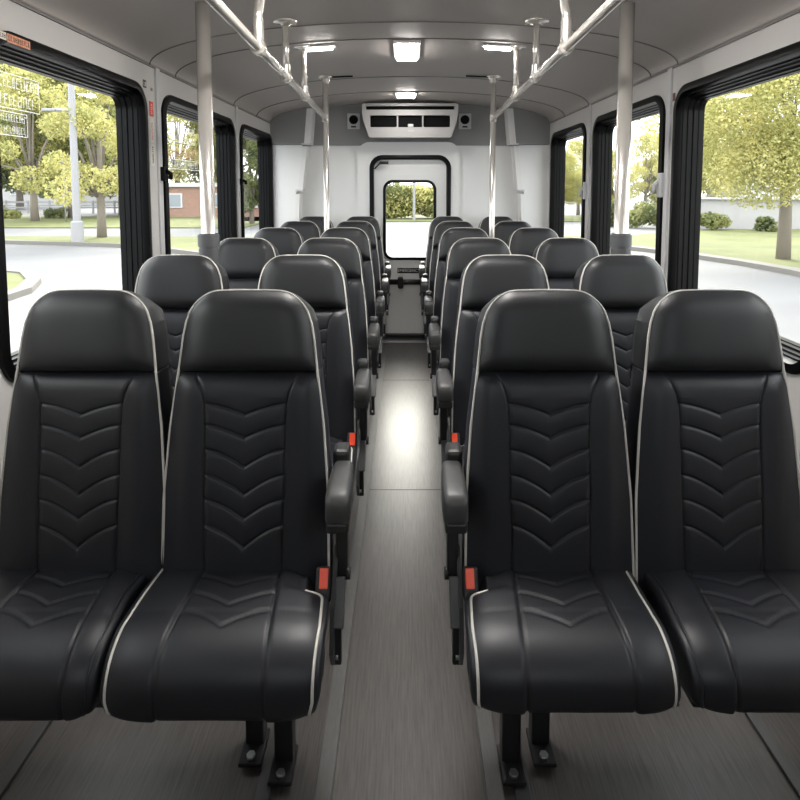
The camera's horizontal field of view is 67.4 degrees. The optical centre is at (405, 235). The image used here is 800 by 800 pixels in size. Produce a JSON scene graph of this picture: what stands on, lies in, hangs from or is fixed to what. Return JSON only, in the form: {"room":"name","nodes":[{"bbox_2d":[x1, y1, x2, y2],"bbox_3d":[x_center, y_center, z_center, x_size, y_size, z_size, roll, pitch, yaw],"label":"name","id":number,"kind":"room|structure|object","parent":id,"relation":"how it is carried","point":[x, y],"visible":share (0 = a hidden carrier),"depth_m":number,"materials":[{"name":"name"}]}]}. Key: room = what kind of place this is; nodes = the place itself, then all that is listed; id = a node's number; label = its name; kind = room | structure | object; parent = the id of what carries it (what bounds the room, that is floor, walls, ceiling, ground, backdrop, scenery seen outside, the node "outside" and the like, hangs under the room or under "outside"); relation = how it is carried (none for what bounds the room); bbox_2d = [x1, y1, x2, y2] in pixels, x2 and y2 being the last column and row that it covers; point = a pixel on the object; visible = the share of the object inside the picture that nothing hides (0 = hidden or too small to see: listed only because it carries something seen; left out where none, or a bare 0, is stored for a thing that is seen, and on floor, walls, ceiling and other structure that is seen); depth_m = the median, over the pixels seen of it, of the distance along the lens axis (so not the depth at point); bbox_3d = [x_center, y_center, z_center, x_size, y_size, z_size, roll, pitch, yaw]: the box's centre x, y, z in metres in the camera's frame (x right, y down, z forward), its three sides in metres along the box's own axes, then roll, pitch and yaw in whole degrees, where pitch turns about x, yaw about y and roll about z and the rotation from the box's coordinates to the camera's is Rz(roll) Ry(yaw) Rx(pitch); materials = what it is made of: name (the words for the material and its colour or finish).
{"room":"vehicle interior","nodes":[
{"label":"vehicle interior","id":0,"kind":"room"},
{"bbox_2d":[0,0,269,482],"bbox_3d":[-1.360,0.286,2.430,0.100,2.248,7.500,0,5,0],"label":"wall","id":1,"kind":"structure","parent":0,"point":[15,18],"depth_m":2.61,"materials":[{"name":"grey plastic"}]},
{"bbox_2d":[0,30,152,382],"bbox_3d":[-1.356,-0.117,2.468,0.132,1.177,1.160,0,5,0],"label":"window","id":2,"kind":"structure","parent":1,"relation":"in","point":[16,50],"depth_m":2.87,"materials":[{"name":"black rubber"}]},
{"bbox_2d":[10,0,270,123],"bbox_3d":[-1.307,-0.808,2.344,0.008,0.008,7.300,0,5,0],"label":"trim","id":3,"kind":"structure","parent":1,"relation":"attached to","point":[14,1],"depth_m":2.59,"materials":[{"name":"grey plastic"}]},
{"bbox_2d":[154,68,164,254],"bbox_3d":[-1.304,0.188,3.225,0.012,2.130,0.045,0,5,0],"label":"trim","id":4,"kind":"structure","parent":1,"relation":"attached to","point":[156,70],"depth_m":3.17,"materials":[{"name":"grey"}]},
{"bbox_2d":[161,95,237,254],"bbox_3d":[-1.357,-0.232,3.916,0.131,1.177,1.355,0,5,0],"label":"window","id":5,"kind":"structure","parent":1,"relation":"in","point":[223,126],"depth_m":4.49,"materials":[{"name":"black rubber"}]},
{"bbox_2d":[235,106,240,237],"bbox_3d":[-1.304,0.071,4.700,0.012,2.130,0.045,0,5,0],"label":"trim","id":6,"kind":"structure","parent":1,"relation":"attached to","point":[236,107],"depth_m":4.65,"materials":[{"name":"grey plastic"}]},
{"bbox_2d":[239,124,273,237],"bbox_3d":[-1.357,-0.341,5.305,0.131,1.177,1.110,0,5,0],"label":"window","id":7,"kind":"structure","parent":1,"relation":"in","point":[263,139],"depth_m":5.78,"materials":[{"name":"black rubber"}]},
{"bbox_2d":[0,343,799,799],"bbox_3d":[0.040,1.387,2.517,2.900,0.060,7.500,0,5,0],"label":"floor","id":8,"kind":"structure","parent":0,"point":[409,730],"depth_m":1.71,"materials":[{"name":"laminate"}]},
{"bbox_2d":[0,721,51,798],"bbox_3d":[-1.050,1.281,3.411,0.038,0.012,5.300,0,5,0],"label":"trim","id":9,"kind":"structure","parent":8,"relation":"on","point":[21,755],"depth_m":1.64,"materials":[{"name":"grey"}]},
{"bbox_2d":[0,289,172,720],"bbox_3d":[-0.937,0.793,1.513,0.626,1.276,0.518,0,5,0],"label":"seat","id":10,"kind":"object","parent":8,"relation":"on","point":[82,483],"visible":0.98,"depth_m":1.56,"materials":[{"name":"black leather"}]},
{"bbox_2d":[0,569,146,720],"bbox_3d":[-0.876,0.956,1.468,0.432,0.174,0.398,0,5,0],"label":"seat cushion","id":11,"kind":"object","parent":10,"relation":"on","point":[58,627],"depth_m":1.35,"materials":[{"name":"black leather"}]},
{"bbox_2d":[134,255,229,396],"bbox_3d":[-1.009,0.727,2.350,0.626,1.276,0.518,0,5,0],"label":"seat","id":12,"kind":"object","parent":8,"relation":"on","point":[174,283],"visible":0.17,"depth_m":2.41,"materials":[{"name":"black leather"}]},
{"bbox_2d":[195,2,219,263],"bbox_3d":[-0.868,0.176,2.652,0.110,2.333,0.110,0,5,0],"label":"pole","id":13,"kind":"object","parent":8,"relation":"on","point":[208,239],"visible":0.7,"depth_m":2.58,"materials":[{"name":"silver metal"}]},
{"bbox_2d":[100,289,353,785],"bbox_3d":[-0.402,0.792,1.513,0.527,1.275,0.515,0,5,0],"label":"seat","id":14,"kind":"object","parent":8,"relation":"on","point":[232,625],"visible":1,"depth_m":1.55,"materials":[{"name":"black leather"}]},
{"bbox_2d":[100,569,328,722],"bbox_3d":[-0.424,0.956,1.468,0.482,0.174,0.399,0,5,0],"label":"seat cushion","id":15,"kind":"object","parent":14,"relation":"on","point":[195,644],"depth_m":1.32,"materials":[{"name":"black leather"}]},
{"bbox_2d":[218,238,278,288],"bbox_3d":[-0.969,0.661,3.188,0.626,1.276,0.518,0,5,0],"label":"seat","id":16,"kind":"object","parent":8,"relation":"on","point":[243,260],"visible":0.09,"depth_m":3.25,"materials":[{"name":"black leather"}]},
{"bbox_2d":[254,723,273,799],"bbox_3d":[-0.365,1.281,3.411,0.038,0.012,5.300,0,5,0],"label":"trim","id":17,"kind":"structure","parent":8,"relation":"on","point":[263,792],"depth_m":1.58,"materials":[{"name":"grey metal"}]},
{"bbox_2d":[253,228,303,254],"bbox_3d":[-0.969,0.595,4.025,0.626,1.276,0.518,0,5,0],"label":"seat","id":18,"kind":"object","parent":8,"relation":"on","point":[287,241],"visible":0.06,"depth_m":4.09,"materials":[{"name":"black leather"}]},
{"bbox_2d":[280,221,321,241],"bbox_3d":[-0.969,0.529,4.863,0.626,1.276,0.518,0,5,0],"label":"seat","id":19,"kind":"object","parent":8,"relation":"on","point":[307,229],"visible":0.06,"depth_m":4.93,"materials":[{"name":"black leather"}]},
{"bbox_2d":[258,255,370,495],"bbox_3d":[-0.405,0.726,2.350,0.527,1.275,0.515,0,5,0],"label":"seat","id":20,"kind":"object","parent":8,"relation":"on","point":[319,280],"visible":0.26,"depth_m":2.41,"materials":[{"name":"black leather"}]},
{"bbox_2d":[330,437,355,490],"bbox_3d":[-0.427,0.890,2.306,0.482,0.174,0.399,0,5,0],"label":"seat cushion","id":21,"kind":"object","parent":20,"relation":"on","point":[333,440],"depth_m":2.33,"materials":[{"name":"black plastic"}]},
{"bbox_2d":[297,238,379,419],"bbox_3d":[-0.405,0.660,3.188,0.527,1.275,0.515,0,5,0],"label":"seat","id":22,"kind":"object","parent":8,"relation":"on","point":[366,337],"visible":0.18,"depth_m":3.25,"materials":[{"name":"black leather"}]},
{"bbox_2d":[313,345,386,799],"bbox_3d":[-0.212,1.278,3.461,0.045,0.010,4.900,0,5,0],"label":"trim","id":23,"kind":"structure","parent":8,"relation":"on","point":[327,761],"depth_m":2.04,"materials":[{"name":"grey metal"}]},
{"bbox_2d":[320,228,384,367],"bbox_3d":[-0.405,0.595,4.025,0.527,1.275,0.515,0,5,0],"label":"seat","id":24,"kind":"object","parent":8,"relation":"on","point":[375,306],"visible":0.14,"depth_m":4.09,"materials":[{"name":"black leather"}]},
{"bbox_2d":[335,221,388,336],"bbox_3d":[-0.405,0.529,4.862,0.527,1.275,0.515,0,5,0],"label":"seat","id":25,"kind":"object","parent":8,"relation":"on","point":[381,282],"visible":0.1,"depth_m":4.93,"materials":[{"name":"black leather"}]},
{"bbox_2d":[347,216,390,314],"bbox_3d":[-0.405,0.463,5.700,0.527,1.275,0.515,0,5,0],"label":"seat","id":26,"kind":"object","parent":8,"relation":"on","point":[385,268],"visible":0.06,"depth_m":5.77,"materials":[{"name":"black leather"}]},
{"bbox_2d":[419,216,462,314],"bbox_3d":[0.381,0.463,5.699,0.525,1.275,0.521,0,5,0],"label":"seat","id":27,"kind":"object","parent":8,"relation":"on","point":[423,267],"visible":0.07,"depth_m":5.77,"materials":[{"name":"black leather"}]},
{"bbox_2d":[421,221,473,336],"bbox_3d":[0.381,0.529,4.862,0.525,1.275,0.521,0,5,0],"label":"seat","id":28,"kind":"object","parent":8,"relation":"on","point":[426,285],"visible":0.17,"depth_m":4.93,"materials":[{"name":"black leather"}]},
{"bbox_2d":[424,228,488,367],"bbox_3d":[0.381,0.595,4.025,0.525,1.275,0.521,0,5,0],"label":"seat","id":29,"kind":"object","parent":8,"relation":"on","point":[432,301],"visible":0.11,"depth_m":4.09,"materials":[{"name":"black leather"}]},
{"bbox_2d":[430,368,504,799],"bbox_3d":[0.228,1.278,3.461,0.045,0.010,4.900,0,5,0],"label":"trim","id":30,"kind":"structure","parent":8,"relation":"on","point":[490,762],"depth_m":1.65,"materials":[{"name":"grey metal"}]},
{"bbox_2d":[429,238,510,415],"bbox_3d":[0.381,0.660,3.187,0.525,1.275,0.521,0,5,0],"label":"seat","id":31,"kind":"object","parent":8,"relation":"on","point":[463,251],"visible":0.21,"depth_m":3.25,"materials":[{"name":"black leather"}]},
{"bbox_2d":[438,366,531,799],"bbox_3d":[0.300,1.281,3.411,0.038,0.012,5.300,0,5,0],"label":"trim","id":32,"kind":"structure","parent":8,"relation":"on","point":[522,792],"depth_m":1.54,"materials":[{"name":"grey"}]},
{"bbox_2d":[436,255,548,468],"bbox_3d":[0.381,0.726,2.350,0.525,1.275,0.521,0,5,0],"label":"seat","id":33,"kind":"object","parent":8,"relation":"on","point":[485,277],"visible":0.23,"depth_m":2.41,"materials":[{"name":"black leather"}]},
{"bbox_2d":[494,221,531,243],"bbox_3d":[0.969,0.529,4.863,0.623,1.276,0.515,0,5,0],"label":"seat","id":34,"kind":"object","parent":8,"relation":"on","point":[503,229],"visible":0.03,"depth_m":4.93,"materials":[{"name":"black leather"}]},
{"bbox_2d":[507,228,558,256],"bbox_3d":[0.969,0.595,4.025,0.623,1.276,0.515,0,5,0],"label":"seat","id":35,"kind":"object","parent":8,"relation":"on","point":[523,241],"visible":0.06,"depth_m":4.09,"materials":[{"name":"black leather"}]},
{"bbox_2d":[441,289,680,785],"bbox_3d":[0.352,0.792,1.512,0.525,1.275,0.521,0,5,0],"label":"seat","id":36,"kind":"object","parent":8,"relation":"on","point":[558,618],"visible":1,"depth_m":1.56,"materials":[{"name":"black leather"}]},
{"bbox_2d":[464,569,680,714],"bbox_3d":[0.366,0.946,1.467,0.459,0.154,0.398,0,5,0],"label":"seat cushion","id":37,"kind":"object","parent":36,"relation":"on","point":[539,640],"depth_m":1.33,"materials":[{"name":"black leather"}]},
{"bbox_2d":[532,238,598,288],"bbox_3d":[0.969,0.661,3.188,0.623,1.276,0.515,0,5,0],"label":"seat","id":38,"kind":"object","parent":8,"relation":"on","point":[560,258],"visible":0.08,"depth_m":3.25,"materials":[{"name":"black leather"}]},
{"bbox_2d":[573,255,667,426],"bbox_3d":[0.969,0.727,2.350,0.623,1.276,0.515,0,5,0],"label":"seat","id":39,"kind":"object","parent":8,"relation":"on","point":[622,284],"visible":0.18,"depth_m":2.41,"materials":[{"name":"black leather"}]},
{"bbox_2d":[610,2,634,254],"bbox_3d":[0.945,0.176,2.652,0.110,2.334,0.110,0,5,0],"label":"pole","id":40,"kind":"object","parent":8,"relation":"on","point":[620,239],"visible":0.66,"depth_m":2.58,"materials":[{"name":"silver metal"}]},
{"bbox_2d":[626,289,799,713],"bbox_3d":[0.908,0.793,1.513,0.623,1.276,0.515,0,5,0],"label":"seat","id":41,"kind":"object","parent":8,"relation":"on","point":[713,457],"visible":1,"depth_m":1.56,"materials":[{"name":"black leather"}]},
{"bbox_2d":[644,569,799,713],"bbox_3d":[0.840,0.946,1.467,0.446,0.154,0.398,0,5,0],"label":"seat cushion","id":42,"kind":"object","parent":41,"relation":"on","point":[734,634],"depth_m":1.36,"materials":[{"name":"black leather"}]},
{"bbox_2d":[744,713,799,798],"bbox_3d":[1.020,1.281,3.411,0.038,0.012,5.300,0,5,0],"label":"trim","id":43,"kind":"structure","parent":8,"relation":"on","point":[779,755],"depth_m":1.65,"materials":[{"name":"grey"}]},
{"bbox_2d":[17,0,799,121],"bbox_3d":[0.040,-0.951,2.333,2.820,0.275,7.500,0,5,0],"label":"ceiling","id":44,"kind":"structure","parent":0,"point":[141,29],"depth_m":3.18,"materials":[{"name":"grey plastic"}]},
{"bbox_2d":[205,0,352,230],"bbox_3d":[-0.525,0.140,2.800,0.264,2.381,3.562,0,5,0],"label":"grab rail","id":45,"kind":"object","parent":44,"relation":"attached to","point":[255,39],"visible":0.88,"depth_m":2.95,"materials":[{"name":"silver metal"}]},
{"bbox_2d":[393,40,420,60],"bbox_3d":[0.005,-1.112,3.624,0.158,0.034,0.430,0,5,0],"label":"recessed light","id":46,"kind":"object","parent":44,"relation":"in","point":[404,50],"visible":1,"depth_m":3.53,"materials":[{"name":"white plastic"}]},
{"bbox_2d":[396,44,417,60],"bbox_3d":[0.005,-1.103,3.625,0.128,0.016,0.400,0,5,0],"label":"diffuser","id":47,"kind":"object","parent":46,"relation":"attached to","point":[404,52],"depth_m":3.58,"materials":[{"name":"white plastic"}]},
{"bbox_2d":[466,0,622,237],"bbox_3d":[0.575,0.139,2.800,0.264,2.383,3.562,0,5,0],"label":"grab rail","id":48,"kind":"object","parent":44,"relation":"attached to","point":[568,41],"visible":0.95,"depth_m":2.95,"materials":[{"name":"silver metal"}]},
{"bbox_2d":[299,146,520,227],"bbox_3d":[0.040,-0.120,6.099,2.900,2.483,0.080,0,5,0],"label":"wall","id":49,"kind":"structure","parent":0,"point":[474,160],"depth_m":6.03,"materials":[{"name":"white plastic"}]},
{"bbox_2d":[273,145,303,227],"bbox_3d":[-1.157,0.096,5.991,0.305,1.968,0.170,0,5,0],"label":"trim","id":50,"kind":"structure","parent":49,"relation":"attached to","point":[286,158],"depth_m":5.86,"materials":[{"name":"white plastic"}]},
{"bbox_2d":[270,107,306,145],"bbox_3d":[-1.133,-1.063,5.885,0.355,0.351,0.200,0,5,0],"label":"trim","id":51,"kind":"structure","parent":49,"relation":"attached to","point":[287,128],"depth_m":5.79,"materials":[{"name":"grey plastic"}]},
{"bbox_2d":[298,146,309,189],"bbox_3d":[-1.008,-0.660,5.928,0.095,0.425,0.178,0,5,0],"label":"trim","id":52,"kind":"structure","parent":49,"relation":"attached to","point":[305,149],"depth_m":5.85,"materials":[{"name":"white plastic"}]},
{"bbox_2d":[304,108,315,144],"bbox_3d":[-0.940,-1.059,5.883,0.090,0.338,0.205,0,5,0],"label":"trim","id":53,"kind":"structure","parent":49,"relation":"attached to","point":[310,112],"depth_m":5.79,"materials":[{"name":"white plastic"}]},
{"bbox_2d":[357,142,459,216],"bbox_3d":[0.025,0.072,6.057,1.020,2.005,0.033,0,5,0],"label":"trim","id":54,"kind":"structure","parent":49,"relation":"attached to","point":[367,151],"depth_m":5.97,"materials":[{"name":"white plastic"}]},
{"bbox_2d":[369,155,450,337],"bbox_3d":[0.043,0.127,6.046,0.815,1.858,0.145,0,5,0],"label":"door","id":55,"kind":"structure","parent":49,"relation":"in","point":[404,319],"depth_m":6.04,"materials":[{"name":"white metal"}]},
{"bbox_2d":[307,104,512,145],"bbox_3d":[0.040,-1.105,5.973,2.700,0.421,0.014,0,5,0],"label":"trim","id":56,"kind":"structure","parent":49,"relation":"attached to","point":[479,133],"depth_m":5.97,"materials":[{"name":"grey plastic"}]},
{"bbox_2d":[362,103,457,138],"bbox_3d":[0.040,-1.111,5.862,0.924,0.325,0.202,0,5,0],"label":"air conditioner","id":57,"kind":"object","parent":49,"relation":"attached to","point":[381,120],"visible":1,"depth_m":5.78,"materials":[{"name":"grey plastic"}]},
{"bbox_2d":[504,108,515,144],"bbox_3d":[1.018,-1.059,5.883,0.095,0.339,0.205,0,5,0],"label":"trim","id":58,"kind":"structure","parent":49,"relation":"attached to","point":[508,113],"depth_m":5.79,"materials":[{"name":"white plastic"}]},
{"bbox_2d":[511,146,521,189],"bbox_3d":[1.090,-0.660,5.928,0.090,0.425,0.178,0,5,0],"label":"trim","id":59,"kind":"structure","parent":49,"relation":"attached to","point":[514,150],"depth_m":5.85,"materials":[{"name":"white plastic"}]},
{"bbox_2d":[513,107,549,145],"bbox_3d":[1.210,-1.063,5.885,0.360,0.352,0.200,0,5,0],"label":"trim","id":60,"kind":"structure","parent":49,"relation":"attached to","point":[531,128],"depth_m":5.79,"materials":[{"name":"grey plastic"}]},
{"bbox_2d":[516,145,548,227],"bbox_3d":[1.240,0.096,5.991,0.300,1.968,0.170,0,5,0],"label":"trim","id":61,"kind":"structure","parent":49,"relation":"attached to","point":[534,159],"depth_m":5.86,"materials":[{"name":"white plastic"}]},
{"bbox_2d":[234,76,588,104],"bbox_3d":[0.040,-1.095,4.548,2.701,0.219,0.006,0,5,0],"label":"trim","id":62,"kind":"structure","parent":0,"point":[386,76],"depth_m":4.54,"materials":[{"name":"grey plastic"}]},
{"bbox_2d":[175,38,650,76],"bbox_3d":[0.040,-1.004,3.392,2.701,0.219,0.006,0,5,0],"label":"trim","id":63,"kind":"structure","parent":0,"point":[373,38],"depth_m":3.38,"materials":[{"name":"grey plastic"}]},
{"bbox_2d":[149,21,677,64],"bbox_3d":[0.040,-0.977,3.053,2.701,0.219,0.006,0,5,0],"label":"trim","id":64,"kind":"structure","parent":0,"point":[385,21],"depth_m":3.04,"materials":[{"name":"grey plastic"}]},
{"bbox_2d":[548,13,799,473],"bbox_3d":[1.440,0.286,2.430,0.100,2.248,7.500,0,5,0],"label":"wall","id":65,"kind":"structure","parent":0,"point":[783,33],"depth_m":2.77,"materials":[{"name":"grey plastic"}]},
{"bbox_2d":[549,123,586,237],"bbox_3d":[1.437,-0.333,5.200,0.131,1.177,1.100,0,5,0],"label":"window","id":66,"kind":"structure","parent":65,"relation":"in","point":[559,139],"depth_m":5.67,"materials":[{"name":"black rubber"}]},
{"bbox_2d":[586,104,591,239],"bbox_3d":[1.384,0.081,4.585,0.012,2.130,0.045,0,5,0],"label":"trim","id":67,"kind":"structure","parent":65,"relation":"attached to","point":[590,105],"depth_m":4.53,"materials":[{"name":"grey plastic"}]},
{"bbox_2d":[590,95,665,265],"bbox_3d":[1.437,-0.227,3.854,0.131,1.177,1.220,0,5,0],"label":"window","id":68,"kind":"structure","parent":65,"relation":"in","point":[604,125],"depth_m":4.37,"materials":[{"name":"black rubber"}]},
{"bbox_2d":[652,173,664,196],"bbox_3d":[1.356,-0.269,3.224,0.066,0.130,0.050,0,5,0],"label":"window latch","id":69,"kind":"object","parent":65,"relation":"in","point":[660,181],"depth_m":3.21,"materials":[{"name":"grey metal"}]},
{"bbox_2d":[661,68,672,278],"bbox_3d":[1.384,0.188,3.225,0.012,2.130,0.045,0,5,0],"label":"trim","id":70,"kind":"structure","parent":65,"relation":"attached to","point":[670,70],"depth_m":3.17,"materials":[{"name":"grey plastic"}]},
{"bbox_2d":[549,9,799,123],"bbox_3d":[1.387,-0.808,2.344,0.008,0.008,7.300,0,5,0],"label":"trim","id":71,"kind":"structure","parent":65,"relation":"attached to","point":[797,11],"depth_m":2.73,"materials":[{"name":"grey plastic"}]},
{"bbox_2d":[667,41,799,374],"bbox_3d":[1.437,-0.125,2.558,0.131,1.177,1.140,0,5,0],"label":"window","id":72,"kind":"structure","parent":65,"relation":"in","point":[691,100],"depth_m":3.04,"materials":[{"name":"black rubber"}]},
{"label":"outside","id":73,"kind":"structure","parent":0,"visible":0},
{"bbox_2d":[3,195,799,343],"bbox_3d":[0.000,-3.442,74.961,280.000,0.200,230.000,0,4,0],"label":"road","id":74,"kind":"structure","parent":73,"point":[780,291],"depth_m":19.25,"materials":[{"name":"grey asphalt"}]},
{"bbox_2d":[7,272,24,289],"bbox_3d":[-9.737,1.218,13.772,1.869,0.150,7.352,-4,6,-38],"label":"lawn","id":75,"kind":"structure","parent":74,"relation":"on","point":[13,279],"depth_m":14.60,"materials":[{"name":"green plant"}]},
{"bbox_2d":[0,62,61,208],"bbox_3d":[-43.308,-11.540,66.588,11.862,17.472,10.331,-1,5,-17],"label":"tree","id":76,"kind":"object","parent":74,"relation":"on","point":[5,173],"visible":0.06,"depth_m":65.61,"materials":[{"name":"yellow plant"}]},
{"bbox_2d":[2,185,117,204],"bbox_3d":[-54.910,-7.203,88.979,34.500,5.100,12.500,0,4,0],"label":"building","id":77,"kind":"structure","parent":74,"relation":"on","point":[8,196],"depth_m":83.13,"materials":[{"name":"grey"}]},
{"bbox_2d":[3,200,117,213],"bbox_3d":[-32.909,-2.606,55.418,16.140,1.200,0.140,0,5,0],"label":"fence","id":78,"kind":"object","parent":74,"relation":"on","point":[49,202],"visible":0.58,"depth_m":55.35,"materials":[{"name":"grey paint"}]},
{"bbox_2d":[8,275,121,352],"bbox_3d":[-7.529,1.409,11.992,4.687,0.050,15.358,-3,6,-36],"label":"path","id":79,"kind":"structure","parent":74,"relation":"on","point":[19,308],"depth_m":12.75,"materials":[{"name":"concrete"}]},
{"bbox_2d":[6,268,41,300],"bbox_3d":[-9.652,1.187,13.791,2.276,0.170,8.369,-4,6,-38],"label":"kerb","id":80,"kind":"object","parent":79,"relation":"on","point":[32,281],"visible":0.69,"depth_m":13.74,"materials":[{"name":"grey concrete"}]},
{"bbox_2d":[5,240,198,254],"bbox_3d":[-17.172,0.380,24.171,22.866,0.150,2.727,1,5,14],"label":"kerb","id":81,"kind":"object","parent":74,"relation":"on","point":[25,242],"visible":0.51,"depth_m":24.30,"materials":[{"name":"grey concrete"}]},
{"bbox_2d":[5,236,252,250],"bbox_3d":[-26.412,0.093,28.391,42.528,0.100,7.614,1,5,12],"label":"lawn","id":82,"kind":"structure","parent":74,"relation":"on","point":[189,243],"depth_m":26.53,"materials":[{"name":"green plant"}]},
{"bbox_2d":[41,83,83,241],"bbox_3d":[-14.057,-3.882,24.476,1.465,8.400,0.480,0,5,0],"label":"street lamp post","id":83,"kind":"object","parent":82,"relation":"on","point":[77,226],"visible":0.83,"depth_m":24.47,"materials":[{"name":"white metal"}]},
{"bbox_2d":[38,83,169,237],"bbox_3d":[-13.875,-4.032,27.404,5.343,8.540,5.108,4,6,38],"label":"tree","id":84,"kind":"object","parent":82,"relation":"on","point":[100,180],"visible":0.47,"depth_m":26.40,"materials":[{"name":"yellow plant"}]},
{"bbox_2d":[4,216,258,227],"bbox_3d":[-49.750,-0.956,41.845,80.500,0.080,13.891,0,4,0],"label":"lawn","id":85,"kind":"structure","parent":74,"relation":"on","point":[24,221],"depth_m":39.95,"materials":[{"name":"green plant"}]},
{"bbox_2d":[0,64,96,220],"bbox_3d":[-25.778,-6.469,41.387,6.721,11.237,7.030,2,5,25],"label":"tree","id":86,"kind":"object","parent":85,"relation":"on","point":[30,169],"visible":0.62,"depth_m":40.50,"materials":[{"name":"yellow plant"}]},
{"bbox_2d":[43,206,68,218],"bbox_3d":[-26.547,-1.667,45.552,1.709,1.105,1.650,0,5,0],"label":"bush","id":87,"kind":"object","parent":85,"relation":"on","point":[49,213],"visible":0.94,"depth_m":45.20,"materials":[{"name":"green plant"}]},
{"bbox_2d":[0,77,117,217],"bbox_3d":[-26.374,-7.347,45.641,9.502,12.321,10.419,-4,6,-42],"label":"oak tree","id":88,"kind":"object","parent":85,"relation":"on","point":[82,148],"visible":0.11,"depth_m":43.98,"materials":[{"name":"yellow plant"}]},
{"bbox_2d":[214,138,258,222],"bbox_3d":[-10.060,-4.360,39.031,4.994,7.356,4.350,3,6,37],"label":"tree","id":89,"kind":"object","parent":85,"relation":"on","point":[251,197],"visible":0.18,"depth_m":38.24,"materials":[{"name":"green plant"}]},
{"bbox_2d":[167,114,214,182],"bbox_3d":[-24.457,-9.543,63.464,8.334,13.934,8.717,4,6,45],"label":"tree","id":90,"kind":"object","parent":74,"relation":"on","point":[179,175],"visible":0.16,"depth_m":62.52,"materials":[{"name":"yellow plant"}]},
{"bbox_2d":[169,183,258,216],"bbox_3d":[-16.061,-3.140,52.323,14.000,2.750,9.500,0,5,0],"label":"building","id":91,"kind":"structure","parent":74,"relation":"on","point":[184,198],"depth_m":47.81,"materials":[{"name":"red brick"}]},
{"bbox_2d":[183,121,257,182],"bbox_3d":[-18.824,-10.659,65.978,13.336,15.771,12.162,0,5,-4],"label":"oak tree","id":92,"kind":"object","parent":74,"relation":"on","point":[191,171],"visible":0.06,"depth_m":65.21,"materials":[{"name":"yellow plant"}]},
{"bbox_2d":[246,215,580,221],"bbox_3d":[8.000,-1.287,46.054,44.000,0.080,8.942,0,5,0],"label":"lawn","id":93,"kind":"structure","parent":74,"relation":"on","point":[418,218],"depth_m":43.75,"materials":[{"name":"green plant"}]},
{"bbox_2d":[386,183,432,218],"bbox_3d":[-0.032,-2.562,45.565,4.645,2.902,3.149,0,5,0],"label":"bush","id":94,"kind":"object","parent":93,"relation":"on","point":[418,188],"visible":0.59,"depth_m":44.49,"materials":[{"name":"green plant"}]},
{"bbox_2d":[394,184,432,217],"bbox_3d":[1.002,-2.518,45.553,4.873,2.713,3.167,0,5,0],"label":"bush","id":95,"kind":"object","parent":93,"relation":"on","point":[405,186],"visible":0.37,"depth_m":44.59,"materials":[{"name":"green plant"}]},
{"bbox_2d":[565,150,581,205],"bbox_3d":[12.025,-3.804,45.434,4.380,5.227,3.905,-1,5,-11],"label":"maple tree","id":96,"kind":"object","parent":93,"relation":"on","point":[573,184],"visible":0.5,"depth_m":44.67,"materials":[{"name":"yellow plant"}]},
{"bbox_2d":[611,149,640,200],"bbox_3d":[16.831,-4.232,48.630,3.487,5.574,3.333,0,5,-2],"label":"tree","id":97,"kind":"object","parent":93,"relation":"on","point":[614,151],"visible":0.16,"depth_m":47.96,"materials":[{"name":"yellow plant"}]},
{"bbox_2d":[566,138,582,214],"bbox_3d":[15.010,-5.097,52.261,4.032,6.742,4.218,3,6,37],"label":"tree","id":98,"kind":"object","parent":74,"relation":"on","point":[576,146],"visible":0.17,"depth_m":51.71,"materials":[{"name":"yellow plant"}]},
{"bbox_2d":[629,200,656,227],"bbox_3d":[14.359,-1.185,35.426,3.243,1.795,1.842,0,5,0],"label":"bush","id":99,"kind":"object","parent":74,"relation":"on","point":[642,214],"visible":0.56,"depth_m":35.17,"materials":[{"name":"green plant"}]},
{"bbox_2d":[630,133,658,203],"bbox_3d":[19.989,-5.077,50.300,4.194,7.012,4.387,-2,5,-26],"label":"tree","id":100,"kind":"object","parent":74,"relation":"on","point":[644,142],"visible":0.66,"depth_m":49.92,"materials":[{"name":"yellow plant"}]},
{"bbox_2d":[564,229,799,267],"bbox_3d":[33.213,0.717,20.328,53.575,0.120,25.199,0,5,0],"label":"lawn","id":101,"kind":"structure","parent":74,"relation":"on","point":[749,244],"depth_m":24.40,"materials":[{"name":"green plant"}]},
{"bbox_2d":[700,211,732,229],"bbox_3d":[16.515,-0.726,32.345,2.012,1.127,1.526,0,5,0],"label":"bush","id":102,"kind":"object","parent":101,"relation":"on","point":[710,220],"visible":0.89,"depth_m":32.08,"materials":[{"name":"green plant"}]},
{"bbox_2d":[636,73,799,259],"bbox_3d":[11.727,-3.606,18.758,7.600,9.070,6.776,-1,5,-8],"label":"maple tree","id":103,"kind":"object","parent":101,"relation":"on","point":[776,142],"visible":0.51,"depth_m":17.30,"materials":[{"name":"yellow plant"}]},
{"bbox_2d":[753,216,777,231],"bbox_3d":[18.837,-0.488,31.387,1.262,1.076,1.558,0,5,0],"label":"bush","id":104,"kind":"object","parent":101,"relation":"on","point":[768,223],"visible":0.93,"depth_m":31.19,"materials":[{"name":"green plant"}]},
{"bbox_2d":[650,101,742,196],"bbox_3d":[18.086,-4.332,36.686,5.743,7.687,6.441,-1,5,-15],"label":"maple tree","id":105,"kind":"object","parent":74,"relation":"on","point":[705,188],"visible":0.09,"depth_m":35.59,"materials":[{"name":"yellow plant"}]},
{"bbox_2d":[610,246,799,276],"bbox_3d":[9.172,0.977,16.643,3.382,0.140,17.778,-1,5,-8],"label":"kerb","id":106,"kind":"object","parent":74,"relation":"on","point":[777,268],"visible":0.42,"depth_m":18.10,"materials":[{"name":"grey concrete"}]},
{"bbox_2d":[700,160,799,228],"bbox_3d":[23.438,-2.501,36.233,11.000,4.000,7.500,2,5,27],"label":"building","id":107,"kind":"structure","parent":74,"relation":"on","point":[742,218],"depth_m":34.53,"materials":[{"name":"grey paint"}]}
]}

